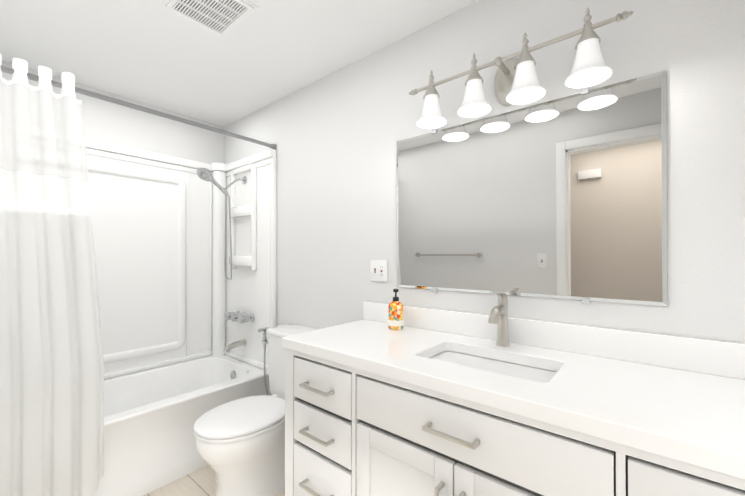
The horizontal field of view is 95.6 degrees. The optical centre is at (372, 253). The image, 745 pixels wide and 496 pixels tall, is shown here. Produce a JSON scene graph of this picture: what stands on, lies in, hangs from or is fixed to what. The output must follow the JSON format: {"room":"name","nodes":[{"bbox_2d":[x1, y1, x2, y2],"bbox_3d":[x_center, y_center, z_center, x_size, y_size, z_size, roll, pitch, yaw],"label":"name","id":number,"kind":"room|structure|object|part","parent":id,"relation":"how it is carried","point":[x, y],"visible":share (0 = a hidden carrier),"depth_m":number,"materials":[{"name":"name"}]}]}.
{"room":"bathroom","nodes":[
{"label":"bathroom","id":0,"kind":"room"},
{"bbox_2d":[2,60,223,163],"bbox_3d":[-1.843,0.089,2.320,0.100,2.375,1.630,0,-1,40],"label":"wall","id":1,"kind":"structure","parent":0,"point":[108,122],"depth_m":2.46,"materials":[{"name":"white paint"}]},
{"bbox_2d":[143,465,284,495],"bbox_3d":[-0.859,1.295,0.834,3.500,0.060,2.850,0,-1,40],"label":"floor","id":2,"kind":"structure","parent":0,"point":[201,481],"depth_m":1.85,"materials":[{"name":"beige tile"}]},
{"bbox_2d":[85,138,276,495],"bbox_3d":[-1.471,0.265,2.076,0.777,2.020,1.524,0,-1,40],"label":"bathtub","id":3,"kind":"object","parent":2,"relation":"on","point":[185,253],"visible":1,"depth_m":2.45,"materials":[{"name":"white plastic"}]},
{"bbox_2d":[194,324,317,495],"bbox_3d":[-0.621,0.870,1.892,0.529,0.806,0.722,0,-1,40],"label":"toilet","id":4,"kind":"object","parent":2,"relation":"on","point":[240,445],"visible":0.62,"depth_m":1.71,"materials":[{"name":"white ceramic"}]},
{"bbox_2d":[282,344,744,495],"bbox_3d":[0.374,0.832,1.150,1.520,0.870,0.588,0,-1,40],"label":"bathroom vanity","id":5,"kind":"object","parent":2,"relation":"on","point":[351,429],"depth_m":0.97,"materials":[{"name":"white paint"}]},
{"bbox_2d":[282,320,744,471],"bbox_3d":[0.385,0.378,1.166,1.556,0.040,0.555,0,-1,40],"label":"countertop","id":6,"kind":"structure","parent":5,"relation":"on","point":[700,415],"depth_m":0.91,"materials":[{"name":"white stone"}]},
{"bbox_2d":[388,289,403,329],"bbox_3d":[0.112,0.264,1.621,0.074,0.192,0.074,0,-1,40],"label":"soap bottle","id":7,"kind":"object","parent":6,"relation":"on","point":[395,315],"visible":1,"depth_m":1.59,"materials":[{"name":"multicoloured plastic"}]},
{"bbox_2d":[426,348,557,383],"bbox_3d":[0.389,0.472,1.155,0.490,0.173,0.310,0,-1,40],"label":"sink","id":8,"kind":"object","parent":6,"relation":"in","point":[523,368],"depth_m":1.21,"materials":[{"name":"white ceramic"}]},
{"bbox_2d":[486,292,513,347],"bbox_3d":[0.483,0.254,1.293,0.052,0.210,0.142,0,-1,40],"label":"faucet","id":9,"kind":"object","parent":6,"relation":"on","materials":[{"name":"silver metal"}]},
{"bbox_2d":[0,0,478,126],"bbox_3d":[-0.859,-1.140,0.852,3.500,0.060,2.850,0,-1,40],"label":"ceiling","id":10,"kind":"structure","parent":0,"point":[157,54],"depth_m":1.78,"materials":[{"name":"white paint"}]},
{"bbox_2d":[161,0,258,36],"bbox_3d":[-0.725,-1.099,1.510,0.322,0.012,0.284,0,-1,40],"label":"fan","id":11,"kind":"object","parent":10,"relation":"attached to","point":[223,18],"visible":1,"depth_m":1.53,"materials":[{"name":"white plastic"}]},
{"bbox_2d":[224,0,744,342],"bbox_3d":[0.018,0.086,1.901,3.500,2.375,0.100,0,-1,40],"label":"wall","id":12,"kind":"structure","parent":0,"point":[335,137],"depth_m":1.43,"materials":[{"name":"white paint"}]},
{"bbox_2d":[0,54,276,495],"bbox_3d":[-1.157,0.203,1.816,0.155,2.060,1.524,0,-1,40],"label":"shower curtain","id":13,"kind":"object","parent":12,"relation":"attached to","point":[51,398],"visible":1,"depth_m":1.47,"materials":[{"name":"white fabric"}]},
{"bbox_2d":[370,260,386,281],"bbox_3d":[0.029,0.093,1.811,0.116,0.116,0.020,0,-1,40],"label":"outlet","id":14,"kind":"object","parent":12,"relation":"attached to","point":[378,270],"visible":1,"depth_m":1.81,"materials":[{"name":"white plastic"}]},
{"bbox_2d":[409,7,632,128],"bbox_3d":[0.500,-0.690,1.316,0.820,0.236,0.189,0,-1,40],"label":"sconce","id":15,"kind":"object","parent":12,"relation":"attached to","point":[516,81],"visible":1,"depth_m":1.26,"materials":[{"name":"white glass"}]},
{"bbox_3d":[0.483,-0.631,1.295,0.716,0.118,0.134,0,-1,40],"label":"lamp shade","id":16,"kind":"part","parent":15,"relation":"part of","materials":[{"name":"white glass"}]},
{"bbox_2d":[397,70,667,305],"bbox_3d":[0.528,-0.205,1.406,1.050,0.774,0.010,0,-1,40],"label":"mirror","id":17,"kind":"object","parent":12,"relation":"attached to","point":[563,198],"visible":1,"depth_m":1.29,"materials":[{"name":"clear glass"}]},
{"bbox_2d":[363,301,744,379],"bbox_3d":[0.555,0.309,1.372,1.556,0.100,0.021,0,-1,40],"label":"backsplash","id":18,"kind":"structure","parent":12,"relation":"attached to","point":[716,357],"depth_m":1.17,"materials":[{"name":"white stone"}]}
]}

